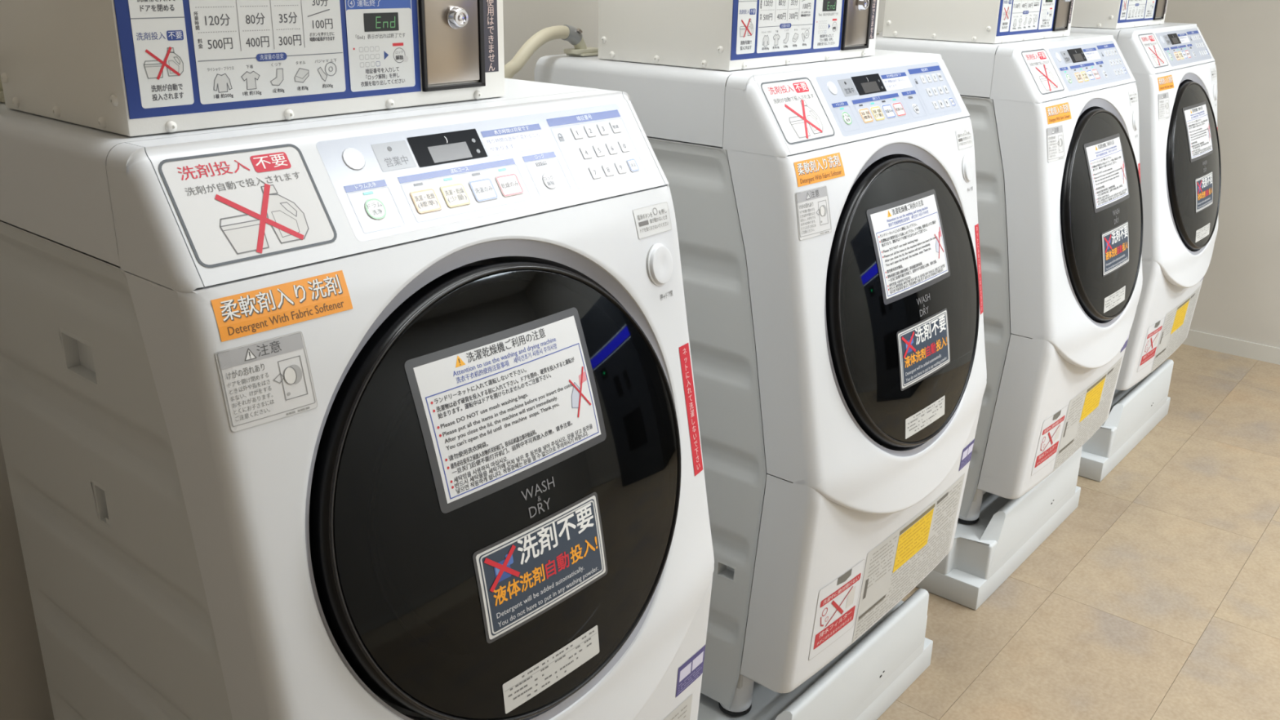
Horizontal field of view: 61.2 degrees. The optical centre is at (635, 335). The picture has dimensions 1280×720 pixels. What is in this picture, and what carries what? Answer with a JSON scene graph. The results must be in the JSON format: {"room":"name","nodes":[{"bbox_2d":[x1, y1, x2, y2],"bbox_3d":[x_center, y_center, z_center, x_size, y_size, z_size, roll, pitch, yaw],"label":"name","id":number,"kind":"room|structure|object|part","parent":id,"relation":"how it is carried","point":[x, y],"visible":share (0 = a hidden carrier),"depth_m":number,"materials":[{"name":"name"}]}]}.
{"room":"laundry","nodes":[
{"label":"laundry","id":0,"kind":"room"},
{"bbox_2d":[0,0,885,719],"bbox_3d":[0.230,-0.707,2.514,0.100,2.500,4.750,16,24,37],"label":"wall","id":1,"kind":"structure","parent":0,"point":[24,695],"depth_m":1.51,"materials":[{"name":"paint"}]},
{"bbox_2d":[876,343,1279,719],"bbox_3d":[1.864,0.997,1.623,4.440,0.080,4.950,16,24,37],"label":"floor","id":2,"kind":"structure","parent":0,"point":[1157,597],"depth_m":2.56,"materials":[{"name":"beige tile"}]},
{"bbox_2d":[697,588,933,719],"bbox_3d":[0.184,0.616,2.193,0.592,0.208,0.675,16,24,37],"label":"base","id":3,"kind":"object","parent":2,"relation":"on","point":[861,682],"visible":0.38,"depth_m":2.03,"materials":[{"name":"white plastic"}]},
{"bbox_2d":[534,49,986,716],"bbox_3d":[0.270,0.045,2.022,0.634,1.093,0.640,16,24,37],"label":"washing machine","id":4,"kind":"object","parent":3,"relation":"on","point":[826,212],"visible":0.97,"depth_m":1.72,"materials":[{"name":"white"}]},
{"bbox_2d":[504,24,598,79],"bbox_3d":[-0.147,-0.339,1.815,0.222,0.351,0.081,-11,22,-30],"label":"hose","id":5,"kind":"object","parent":4,"relation":"attached to","point":[570,33],"visible":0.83,"depth_m":1.74,"materials":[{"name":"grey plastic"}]},
{"bbox_3d":[0.018,0.146,1.849,0.502,0.966,0.013,16,24,37],"label":"panel","id":6,"kind":"part","parent":4,"relation":"part of","materials":[{"name":"white paint"}]},
{"bbox_2d":[598,0,879,71],"bbox_3d":[0.189,-0.620,1.779,0.279,0.316,0.448,16,24,37],"label":"box","id":7,"kind":"object","parent":4,"relation":"on","point":[726,35],"visible":1,"depth_m":1.68,"materials":[{"name":"silver metal"}]},
{"bbox_3d":[0.245,-0.578,1.662,0.001,0.286,0.318,16,24,37],"label":"instruction panel","id":8,"kind":"part","parent":7,"relation":"part of","materials":[{"name":"blue"}]},
{"bbox_3d":[0.377,-0.613,1.813,0.004,0.244,0.075,16,24,37],"label":"coin door","id":9,"kind":"part","parent":7,"relation":"part of","materials":[{"name":"silver metal"}]},
{"bbox_3d":[0.375,-0.392,1.784,0.112,0.110,0.603,16,24,37],"label":"control panel","id":10,"kind":"part","parent":4,"relation":"part of","materials":[{"name":"white plastic"}]},
{"bbox_3d":[0.422,-0.085,1.843,0.240,0.726,0.640,16,24,37],"label":"panel","id":11,"kind":"part","parent":4,"relation":"part of","materials":[{"name":"white plastic"}]},
{"bbox_3d":[0.433,0.324,1.968,0.121,0.400,0.640,16,24,37],"label":"panel","id":12,"kind":"part","parent":4,"relation":"part of","materials":[{"name":"white plastic"}]},
{"bbox_2d":[860,78,883,93],"bbox_3d":[0.387,-0.413,1.779,0.015,0.022,0.064,16,24,37],"label":"display","id":13,"kind":"object","parent":4,"relation":"on","point":[867,85],"depth_m":1.78,"materials":[{"name":"grey"}]},
{"bbox_2d":[831,65,959,132],"bbox_3d":[0.438,-0.403,1.822,0.050,0.073,0.414,16,24,37],"label":"control panel","id":14,"kind":"object","parent":4,"relation":"on","point":[865,98],"depth_m":1.81,"materials":[{"name":"grey plastic"}]},
{"bbox_3d":[0.446,-0.055,1.824,0.169,0.479,0.502,16,24,37],"label":"door","id":15,"kind":"part","parent":4,"relation":"part of","materials":[{"name":"black"}]},
{"bbox_3d":[0.465,-0.055,1.806,0.114,0.452,0.484,16,24,37],"label":"door glass","id":16,"kind":"part","parent":4,"relation":"part of","materials":[{"name":"black glass"}]},
{"bbox_2d":[915,446,1082,609],"bbox_3d":[0.787,0.393,2.870,0.564,0.208,0.675,16,24,37],"label":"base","id":17,"kind":"object","parent":2,"relation":"on","point":[984,553],"visible":0.4,"depth_m":2.56,"materials":[{"name":"white plastic"}]},
{"bbox_2d":[875,31,1142,524],"bbox_3d":[0.884,-0.176,2.690,0.634,1.093,0.640,16,24,37],"label":"washing machine","id":18,"kind":"object","parent":17,"relation":"on","point":[1055,121],"visible":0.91,"depth_m":2.37,"materials":[{"name":"white plastic"}]},
{"bbox_2d":[882,0,1074,44],"bbox_3d":[0.803,-0.840,2.447,0.279,0.316,0.448,16,24,37],"label":"box","id":19,"kind":"object","parent":18,"relation":"on","point":[980,21],"visible":1,"depth_m":2.34,"materials":[{"name":"silver metal"}]},
{"bbox_3d":[0.859,-0.798,2.329,0.001,0.286,0.318,16,24,37],"label":"instruction panel","id":20,"kind":"part","parent":19,"relation":"part of","materials":[{"name":"blue"}]},
{"bbox_3d":[0.991,-0.833,2.481,0.004,0.244,0.075,16,24,37],"label":"coin door","id":21,"kind":"part","parent":19,"relation":"part of","materials":[{"name":"silver metal"}]},
{"bbox_3d":[0.631,-0.074,2.517,0.502,0.966,0.013,16,24,37],"label":"panel","id":22,"kind":"part","parent":18,"relation":"part of","materials":[{"name":"white paint"}]},
{"bbox_3d":[1.047,0.104,2.636,0.121,0.400,0.640,16,24,37],"label":"panel","id":23,"kind":"part","parent":18,"relation":"part of","materials":[{"name":"white plastic"}]},
{"bbox_3d":[1.036,-0.305,2.511,0.240,0.726,0.640,16,24,37],"label":"panel","id":24,"kind":"part","parent":18,"relation":"part of","materials":[{"name":"white plastic"}]},
{"bbox_3d":[0.989,-0.612,2.452,0.112,0.110,0.603,16,24,37],"label":"control panel","id":25,"kind":"part","parent":18,"relation":"part of","materials":[{"name":"white plastic"}]},
{"bbox_2d":[1072,50,1084,61],"bbox_3d":[1.001,-0.633,2.446,0.015,0.022,0.064,16,24,37],"label":"display","id":26,"kind":"object","parent":18,"relation":"on","point":[1077,55],"depth_m":2.45,"materials":[{"name":"grey"}]},
{"bbox_2d":[1059,43,1126,88],"bbox_3d":[1.052,-0.624,2.490,0.050,0.073,0.414,16,24,37],"label":"control panel","id":27,"kind":"object","parent":18,"relation":"on","point":[1082,65],"depth_m":2.48,"materials":[{"name":"white plastic"}]},
{"bbox_3d":[1.060,-0.275,2.492,0.169,0.479,0.502,16,24,37],"label":"door","id":28,"kind":"part","parent":18,"relation":"part of","materials":[{"name":"black"}]},
{"bbox_3d":[1.079,-0.276,2.474,0.114,0.452,0.484,16,24,37],"label":"door glass","id":29,"kind":"part","parent":18,"relation":"part of","materials":[{"name":"black glass"}]},
{"bbox_2d":[1078,359,1173,481],"bbox_3d":[1.338,0.180,3.511,0.586,0.208,0.675,16,24,37],"label":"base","id":30,"kind":"object","parent":2,"relation":"on","point":[1135,411],"visible":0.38,"depth_m":3.24,"materials":[{"name":"white plastic"}]},
{"bbox_2d":[1070,22,1221,390],"bbox_3d":[1.426,-0.390,3.337,0.634,1.093,0.640,16,24,37],"label":"washing machine","id":31,"kind":"object","parent":30,"relation":"on","point":[1172,66],"visible":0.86,"depth_m":3.03,"materials":[{"name":"white plastic"}]},
{"bbox_2d":[1071,0,1168,29],"bbox_3d":[1.345,-1.054,3.095,0.279,0.316,0.448,16,24,37],"label":"box","id":32,"kind":"object","parent":31,"relation":"on","point":[1101,14],"visible":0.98,"depth_m":2.96,"materials":[{"name":"silver metal"}]},
{"bbox_3d":[1.401,-1.013,2.977,0.001,0.286,0.318,16,24,37],"label":"instruction panel","id":33,"kind":"part","parent":32,"relation":"part of","materials":[{"name":"blue"}]},
{"bbox_3d":[1.533,-1.048,3.128,0.004,0.244,0.075,16,24,37],"label":"coin door","id":34,"kind":"part","parent":32,"relation":"part of","materials":[{"name":"silver metal"}]},
{"bbox_3d":[1.589,-0.111,3.284,0.121,0.400,0.640,16,24,37],"label":"panel","id":35,"kind":"part","parent":31,"relation":"part of","materials":[{"name":"white plastic"}]},
{"bbox_3d":[1.578,-0.520,3.159,0.240,0.726,0.640,16,24,37],"label":"panel","id":36,"kind":"part","parent":31,"relation":"part of","materials":[{"name":"white plastic"}]},
{"bbox_3d":[1.531,-0.826,3.100,0.112,0.110,0.603,16,24,37],"label":"control panel","id":37,"kind":"part","parent":31,"relation":"part of","materials":[{"name":"white plastic"}]},
{"bbox_2d":[1171,36,1178,44],"bbox_3d":[1.543,-0.848,3.095,0.015,0.022,0.064,16,24,37],"label":"display","id":38,"kind":"object","parent":31,"relation":"on","point":[1175,40],"depth_m":3.09,"materials":[{"name":"grey"}]},
{"bbox_2d":[1163,30,1208,64],"bbox_3d":[1.594,-0.838,3.138,0.050,0.073,0.414,16,24,37],"label":"control panel","id":39,"kind":"object","parent":31,"relation":"on","point":[1180,46],"depth_m":3.13,"materials":[{"name":"white"}]},
{"bbox_3d":[1.602,-0.490,3.140,0.169,0.479,0.502,16,24,37],"label":"door","id":40,"kind":"part","parent":31,"relation":"part of","materials":[{"name":"black"}]},
{"bbox_3d":[1.621,-0.490,3.122,0.114,0.452,0.484,16,24,37],"label":"door glass","id":41,"kind":"part","parent":31,"relation":"part of","materials":[{"name":"black glass"}]},
{"bbox_3d":[-0.395,0.834,1.535,0.583,0.208,0.675,16,24,37],"label":"tray","id":42,"kind":"object","parent":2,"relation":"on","visible":0},
{"bbox_2d":[0,78,714,719],"bbox_3d":[-0.306,0.264,1.360,0.634,1.093,0.640,16,24,37],"label":"washing machine","id":43,"kind":"object","parent":42,"relation":"on","point":[389,414],"visible":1,"depth_m":1.06,"materials":[{"name":"white metal"}]},
{"bbox_2d":[0,75,4,102],"bbox_3d":[-0.722,-0.120,1.153,0.222,0.351,0.081,-11,22,-30],"label":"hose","id":44,"kind":"object","parent":43,"relation":"attached to","point":[2,95],"visible":0.09,"depth_m":1.13,"materials":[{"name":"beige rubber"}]},
{"bbox_3d":[-0.558,0.365,1.187,0.502,0.966,0.013,16,24,37],"label":"panel","id":45,"kind":"part","parent":43,"relation":"part of","materials":[{"name":"white paint"}]},
{"bbox_2d":[0,0,504,136],"bbox_3d":[-0.387,-0.401,1.117,0.279,0.316,0.448,16,24,37],"label":"box","id":46,"kind":"object","parent":43,"relation":"on","point":[129,68],"visible":1,"depth_m":1.02,"materials":[{"name":"white paint"}]},
{"bbox_3d":[-0.331,-0.359,1.000,0.001,0.286,0.318,16,24,37],"label":"instruction panel","id":47,"kind":"part","parent":46,"relation":"part of","materials":[{"name":"blue"}]},
{"bbox_3d":[-0.199,-0.394,1.151,0.004,0.244,0.075,16,24,37],"label":"coin door","id":48,"kind":"part","parent":46,"relation":"part of","materials":[{"name":"silver metal"}]},
{"bbox_3d":[-0.201,-0.173,1.122,0.112,0.110,0.603,16,24,37],"label":"control panel","id":49,"kind":"part","parent":43,"relation":"part of","materials":[{"name":"white plastic"}]},
{"bbox_2d":[427,136,479,163],"bbox_3d":[-0.188,-0.194,1.117,0.015,0.022,0.064,16,24,37],"label":"display","id":50,"kind":"object","parent":43,"relation":"on","point":[441,149],"depth_m":1.12,"materials":[{"name":"grey"}]},
{"bbox_3d":[-0.130,0.164,1.162,0.169,0.479,0.502,16,24,37],"label":"door","id":51,"kind":"part","parent":43,"relation":"part of","materials":[{"name":"black"}]},
{"bbox_2d":[343,109,647,233],"bbox_3d":[-0.137,-0.184,1.161,0.050,0.073,0.414,16,24,37],"label":"control panel","id":52,"kind":"object","parent":43,"relation":"on","point":[439,175],"depth_m":1.14,"materials":[{"name":"white plastic"}]},
{"bbox_3d":[-0.110,0.164,1.145,0.114,0.452,0.484,16,24,37],"label":"door glass","id":53,"kind":"part","parent":43,"relation":"part of","materials":[{"name":"black glass"}]},
{"bbox_3d":[-0.142,0.543,1.307,0.121,0.400,0.640,16,24,37],"label":"panel","id":54,"kind":"part","parent":43,"relation":"part of","materials":[{"name":"white plastic"}]},
{"bbox_2d":[1164,0,1279,347],"bbox_3d":[3.452,-0.802,2.959,4.440,2.500,0.100,16,24,37],"label":"wall","id":55,"kind":"structure","parent":0,"point":[1238,298],"depth_m":4.01,"materials":[{"name":"paint"}]},
{"bbox_2d":[1182,329,1279,364],"bbox_3d":[3.396,0.362,3.319,4.240,0.062,0.008,16,24,37],"label":"baseboard","id":56,"kind":"structure","parent":55,"relation":"attached to","point":[1271,354],"depth_m":4.18,"materials":[{"name":"grey plastic"}]}
]}

